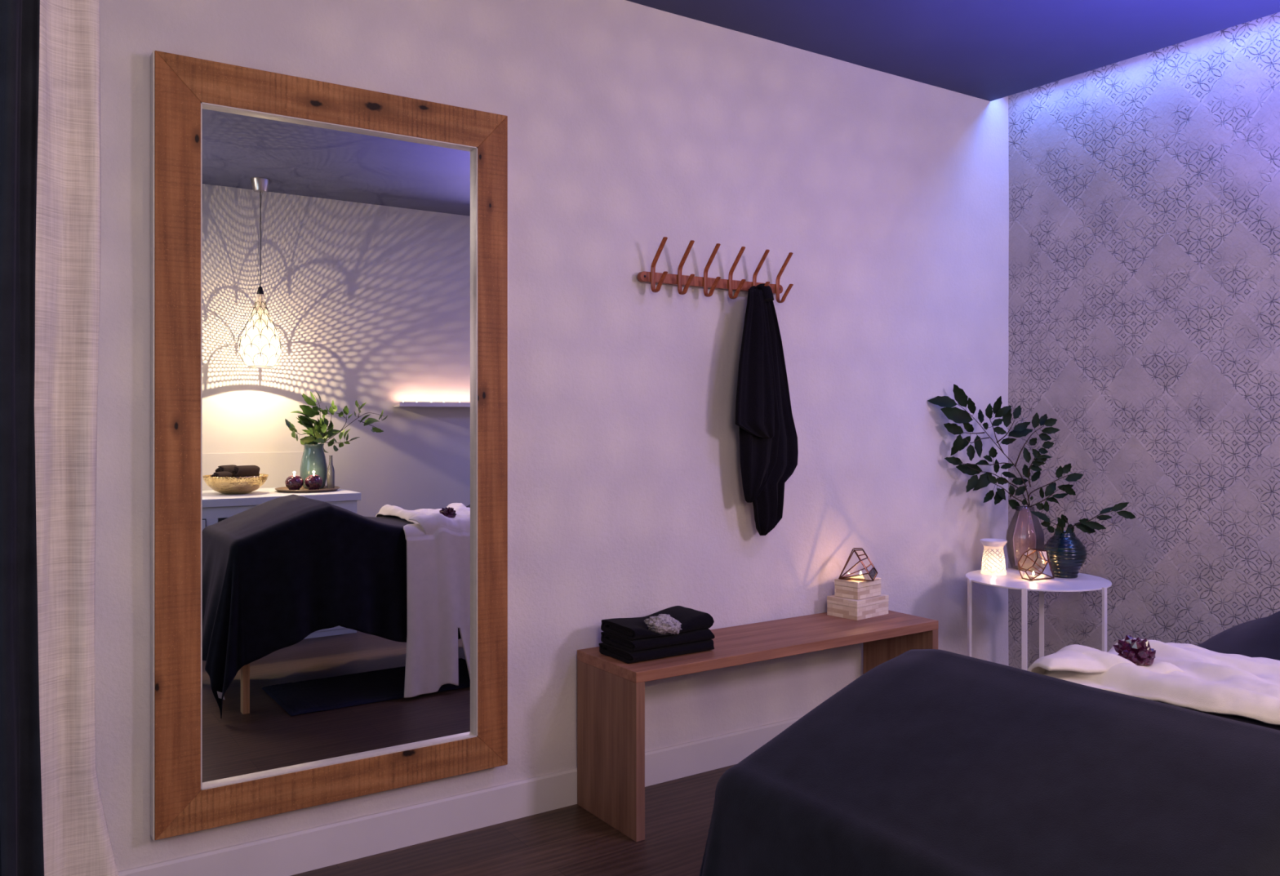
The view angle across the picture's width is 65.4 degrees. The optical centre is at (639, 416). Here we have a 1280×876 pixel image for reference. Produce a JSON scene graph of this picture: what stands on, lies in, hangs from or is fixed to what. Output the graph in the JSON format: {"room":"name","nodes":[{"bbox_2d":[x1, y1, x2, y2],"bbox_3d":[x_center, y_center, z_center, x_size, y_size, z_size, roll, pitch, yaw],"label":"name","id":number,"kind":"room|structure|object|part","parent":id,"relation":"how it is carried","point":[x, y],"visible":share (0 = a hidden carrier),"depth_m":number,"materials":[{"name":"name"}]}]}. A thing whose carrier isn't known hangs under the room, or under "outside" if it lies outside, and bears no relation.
{"room":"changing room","nodes":[
{"label":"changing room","id":0,"kind":"room"},
{"bbox_2d":[289,764,736,875],"bbox_3d":[0.478,1.210,1.396,5.050,0.100,3.615,0,0,-34],"label":"floor","id":1,"kind":"structure","parent":0,"point":[571,840],"depth_m":2.68,"materials":[{"name":"brown wood"}]},
{"bbox_2d":[577,609,938,841],"bbox_3d":[0.416,0.928,3.197,1.243,0.463,0.320,0,0,-34],"label":"bench","id":2,"kind":"object","parent":1,"relation":"on","point":[611,691],"visible":0.71,"depth_m":2.91,"materials":[{"name":"brown wood"}]},
{"bbox_3d":[-0.087,0.944,2.859,0.029,0.433,0.320,0,0,-34],"label":"panel","id":3,"kind":"part","parent":2,"relation":"part of","materials":[{"name":"brown wood"}]},
{"bbox_2d":[599,639,714,663],"bbox_3d":[0.051,0.679,2.955,0.303,0.032,0.184,0,0,-34],"label":"folded towel","id":4,"kind":"object","parent":2,"relation":"on","point":[622,655],"visible":0.5,"depth_m":2.88,"materials":[{"name":"black fabric"}]},
{"bbox_2d":[600,628,715,651],"bbox_3d":[0.052,0.646,2.954,0.292,0.034,0.184,0,0,-34],"label":"folded towel","id":5,"kind":"object","parent":4,"relation":"on","point":[646,643],"visible":0.47,"depth_m":2.88,"materials":[{"name":"black fabric"}]},
{"bbox_2d":[600,605,714,639],"bbox_3d":[0.050,0.608,2.957,0.287,0.048,0.184,0,0,-34],"label":"folded towel","id":6,"kind":"object","parent":5,"relation":"on","point":[691,620],"visible":0.78,"depth_m":2.93,"materials":[{"name":"black fabric"}]},
{"bbox_2d":[644,613,681,634],"bbox_3d":[0.070,0.600,2.882,0.114,0.070,0.081,0,0,-34],"label":"rock","id":7,"kind":"object","parent":6,"relation":"on","point":[662,624],"visible":0.99,"depth_m":2.86,"materials":[{"name":"stone"}]},
{"bbox_3d":[0.416,0.712,3.197,1.243,0.030,0.320,0,0,-34],"label":"seat","id":8,"kind":"part","parent":2,"relation":"part of","materials":[{"name":"brown wood"}]},
{"bbox_2d":[826,594,888,620],"bbox_3d":[0.769,0.664,3.518,0.181,0.066,0.131,0,0,-41],"label":"box","id":9,"kind":"object","parent":2,"relation":"on","point":[876,606],"visible":0.81,"depth_m":3.46,"materials":[{"name":"beige wood"}]},
{"bbox_2d":[834,577,880,599],"bbox_3d":[0.768,0.600,3.516,0.139,0.060,0.099,0,0,-42],"label":"box","id":10,"kind":"object","parent":9,"relation":"on","point":[849,588],"visible":0.88,"depth_m":3.47,"materials":[{"name":"beige wood"}]},
{"bbox_3d":[0.768,0.580,3.516,0.139,0.020,0.099,0,0,-42],"label":"lid","id":11,"kind":"part","parent":10,"relation":"part of","materials":[{"name":"beige wood"}]},
{"bbox_2d":[838,547,877,581],"bbox_3d":[0.776,0.515,3.480,0.120,0.109,0.117,0,0,-34],"label":"glass terrarium","id":12,"kind":"object","parent":10,"relation":"on","point":[854,558],"visible":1,"depth_m":3.46,"materials":[{"name":"orange metal"}]},
{"bbox_3d":[0.769,0.642,3.518,0.181,0.022,0.131,0,0,-41],"label":"lid","id":13,"kind":"part","parent":9,"relation":"part of","materials":[{"name":"beige wood"}]},
{"bbox_3d":[0.920,0.944,3.536,0.029,0.433,0.320,0,0,-34],"label":"panel","id":14,"kind":"part","parent":2,"relation":"part of","materials":[{"name":"brown wood"}]},
{"bbox_2d":[965,538,1111,670],"bbox_3d":[1.451,0.812,3.636,0.496,0.696,0.505,0,0,-34],"label":"side table","id":15,"kind":"object","parent":1,"relation":"on","point":[1013,580],"depth_m":3.60,"materials":[{"name":"white metal"}]},
{"bbox_3d":[1.197,0.874,3.621,0.010,0.572,0.018,0,0,-4],"label":"leg","id":16,"kind":"part","parent":15,"relation":"part of","materials":[{"name":"white metal"}]},
{"bbox_2d":[988,566,998,573],"bbox_3d":[1.330,0.574,3.750,0.036,0.030,0.036,0,0,-34],"label":"tea light","id":17,"kind":"object","parent":15,"relation":"on","point":[993,566],"visible":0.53,"depth_m":3.74,"materials":[{"name":"wax"}]},
{"bbox_3d":[1.330,0.527,3.750,0.096,0.126,0.096,0,0,-34],"label":"wax burner","id":18,"kind":"part","parent":15,"relation":"part of","materials":[{"name":"white ceramic"}]},
{"bbox_3d":[1.330,0.474,3.750,0.096,0.020,0.096,0,0,-34],"label":"wax dish","id":19,"kind":"part","parent":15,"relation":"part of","materials":[{"name":"white ceramic"}]},
{"bbox_3d":[1.320,0.874,3.423,0.018,0.572,0.010,0,0,31],"label":"leg","id":20,"kind":"part","parent":15,"relation":"part of","materials":[{"name":"white metal"}]},
{"bbox_2d":[1005,505,1044,570],"bbox_3d":[1.495,0.469,3.870,0.140,0.241,0.131,0,0,-34],"label":"vase","id":21,"kind":"object","parent":15,"relation":"on","point":[1039,533],"visible":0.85,"depth_m":3.85,"materials":[{"name":"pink glass"}]},
{"bbox_2d":[927,383,1083,533],"bbox_3d":[1.408,0.164,3.860,0.587,0.582,0.120,0,0,3],"label":"leafy branch","id":22,"kind":"object","parent":21,"relation":"in","point":[958,415],"visible":0.99,"depth_m":3.86,"materials":[{"name":"green plant"}]},
{"bbox_3d":[1.430,0.198,3.861,0.428,0.514,0.094,0,0,5],"label":"stem","id":23,"kind":"part","parent":22,"relation":"part of","materials":[{"name":"green plant"}]},
{"bbox_2d":[1017,548,1054,580],"bbox_3d":[1.432,0.535,3.616,0.121,0.109,0.115,0,0,28],"label":"glass terrarium","id":24,"kind":"object","parent":15,"relation":"on","point":[1046,573],"visible":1,"depth_m":3.61,"materials":[{"name":"orange metal"}]},
{"bbox_2d":[1028,571,1035,578],"bbox_3d":[1.427,0.573,3.617,0.030,0.026,0.030,0,0,-34],"label":"tea light","id":25,"kind":"object","parent":24,"relation":"in","point":[1030,576],"visible":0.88,"depth_m":3.61,"materials":[{"name":"wax"}]},
{"bbox_3d":[1.558,0.874,3.867,0.018,0.572,0.010,0,0,26],"label":"leg","id":26,"kind":"part","parent":15,"relation":"part of","materials":[{"name":"white metal"}]},
{"bbox_2d":[1043,530,1087,577],"bbox_3d":[1.567,0.507,3.679,0.152,0.164,0.152,0,0,-34],"label":"round vase","id":27,"kind":"object","parent":15,"relation":"on","point":[1067,553],"visible":0.84,"depth_m":3.63,"materials":[{"name":"teal ceramic"}]},
{"bbox_2d":[1030,502,1135,535],"bbox_3d":[1.616,0.396,3.649,0.380,0.174,0.069,0,0,4],"label":"leafy sprig","id":28,"kind":"object","parent":27,"relation":"in","point":[1084,525],"visible":0.87,"depth_m":3.64,"materials":[{"name":"green plant"}]},
{"bbox_3d":[1.637,0.401,3.651,0.273,0.165,0.057,0,0,7],"label":"stem","id":29,"kind":"part","parent":28,"relation":"part of","materials":[{"name":"green plant"}]},
{"bbox_3d":[1.603,0.874,3.441,0.018,0.572,0.010,0,0,-38],"label":"leg","id":30,"kind":"part","parent":15,"relation":"part of","materials":[{"name":"white metal"}]},
{"bbox_2d":[94,0,1008,871],"bbox_3d":[-0.474,-0.147,2.814,4.850,2.615,0.008,0,0,-34],"label":"wall","id":31,"kind":"structure","parent":0,"point":[632,126],"depth_m":3.18,"materials":[{"name":"paint"}]},
{"bbox_2d":[150,50,508,839],"bbox_3d":[-0.763,0.067,2.586,0.912,1.833,0.049,0,0,-34],"label":"wall mirror","id":32,"kind":"object","parent":31,"relation":"attached to","point":[329,262],"visible":1,"depth_m":2.54,"materials":[{"name":"brown wood"}]},
{"bbox_3d":[-0.762,0.935,2.585,0.904,0.095,0.046,0,0,-34],"label":"frame rail","id":33,"kind":"part","parent":32,"relation":"part of","materials":[{"name":"brown wood"}]},
{"bbox_3d":[-0.762,-0.799,2.585,0.904,0.102,0.046,0,0,-34],"label":"frame rail","id":34,"kind":"part","parent":32,"relation":"part of","materials":[{"name":"brown wood"}]},
{"bbox_2d":[202,106,473,785],"bbox_3d":[-0.761,0.070,2.590,0.755,1.676,0.004,0,0,-34],"label":"mirror glass","id":35,"kind":"object","parent":32,"relation":"on","point":[338,261],"depth_m":2.57,"materials":[{"name":"silver metal"}]},
{"bbox_2d":[117,715,803,875],"bbox_3d":[-0.471,1.108,2.809,4.850,0.104,0.017,0,0,-34],"label":"baseboard","id":36,"kind":"structure","parent":31,"relation":"attached to","point":[291,853],"depth_m":2.72,"materials":[{"name":"paint"}]},
{"bbox_2d":[637,236,793,302],"bbox_3d":[0.263,-0.469,3.236,0.591,0.165,0.094,0,0,-34],"label":"hook rail","id":37,"kind":"object","parent":31,"relation":"attached to","point":[651,277],"visible":0.94,"depth_m":3.22,"materials":[{"name":"brown wood"}]},
{"bbox_3d":[0.241,-0.437,3.268,0.591,0.031,0.018,0,0,-34],"label":"rail","id":38,"kind":"part","parent":37,"relation":"part of","materials":[{"name":"brown wood"}]},
{"bbox_2d":[735,283,798,535],"bbox_3d":[0.411,-0.023,3.315,0.080,0.838,0.311,0,0,40],"label":"hanging towel","id":39,"kind":"object","parent":37,"relation":"hanging from","point":[769,450],"visible":1,"depth_m":3.28,"materials":[{"name":"black fabric"}]},
{"bbox_2d":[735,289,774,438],"bbox_3d":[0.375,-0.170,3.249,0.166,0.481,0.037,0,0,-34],"label":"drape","id":40,"kind":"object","parent":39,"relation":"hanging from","point":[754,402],"depth_m":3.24,"materials":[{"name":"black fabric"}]},
{"bbox_2d":[738,288,780,502],"bbox_3d":[0.399,-0.069,3.293,0.171,0.700,0.044,0,0,-34],"label":"drape","id":41,"kind":"object","parent":39,"relation":"hanging from","point":[760,433],"depth_m":3.27,"materials":[{"name":"black fabric"}]},
{"bbox_2d":[626,0,1279,101],"bbox_3d":[0.386,-1.305,1.335,4.830,0.020,3.615,0,0,-34],"label":"ceiling","id":42,"kind":"structure","parent":0,"point":[987,50],"depth_m":3.34,"materials":[{"name":"paint"}]},
{"bbox_2d":[1008,12,1279,669],"bbox_3d":[2.504,-0.168,2.818,0.100,2.655,3.515,0,0,-34],"label":"wall","id":43,"kind":"structure","parent":0,"point":[1144,305],"depth_m":3.66,"materials":[{"name":"grey tile"}]},
{"bbox_3d":[-1.577,-0.167,0.016,0.100,2.655,3.615,0,0,-34],"label":"wall","id":44,"kind":"structure","parent":0,"visible":0},
{"bbox_3d":[-1.055,-1.250,0.629,1.450,0.019,0.019,0,0,-34],"label":"curtain rod","id":45,"kind":"object","parent":44,"relation":"attached to","visible":0},
{"bbox_2d":[0,0,44,875],"bbox_3d":[-0.778,-0.045,0.804,0.514,2.390,0.051,0,0,-34],"label":"curtain","id":46,"kind":"object","parent":45,"relation":"hanging from","point":[21,829],"visible":1,"depth_m":0.93,"materials":[{"name":"black fabric"}]},
{"bbox_3d":[-1.208,-1.250,0.857,1.450,0.019,0.019,0,0,-34],"label":"curtain rod","id":47,"kind":"object","parent":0,"visible":0},
{"bbox_2d":[34,0,119,875],"bbox_3d":[-0.996,-0.045,1.016,0.888,2.390,0.063,0,0,-30],"label":"linen curtain","id":48,"kind":"object","parent":47,"relation":"hanging from","point":[77,842],"visible":0.73,"depth_m":1.21,"materials":[{"name":"beige fabric"}]},
{"bbox_3d":[1.064,0.832,1.664,1.878,0.655,0.575,0,0,-34],"label":"massage table","id":49,"kind":"object","parent":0,"visible":0},
{"bbox_2d":[699,610,1279,875],"bbox_3d":[1.058,0.747,1.623,2.103,0.789,0.866,0,0,-34],"label":"sheet","id":50,"kind":"object","parent":49,"relation":"on","point":[929,762],"visible":0.85,"depth_m":1.18,"materials":[{"name":"fabric"}]},
{"bbox_2d":[1026,637,1279,725],"bbox_3d":[1.044,0.781,1.671,0.674,0.728,0.891,0,0,-34],"label":"towel","id":51,"kind":"object","parent":50,"relation":"on","point":[1184,675],"visible":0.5,"depth_m":1.74,"materials":[{"name":"white fabric"}]},
{"bbox_2d":[1113,635,1155,666],"bbox_3d":[0.901,0.428,1.807,0.076,0.058,0.070,0,0,-34],"label":"cluster","id":52,"kind":"object","parent":51,"relation":"on","point":[1137,651],"visible":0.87,"depth_m":1.79,"materials":[{"name":"purple stone"}]}
]}

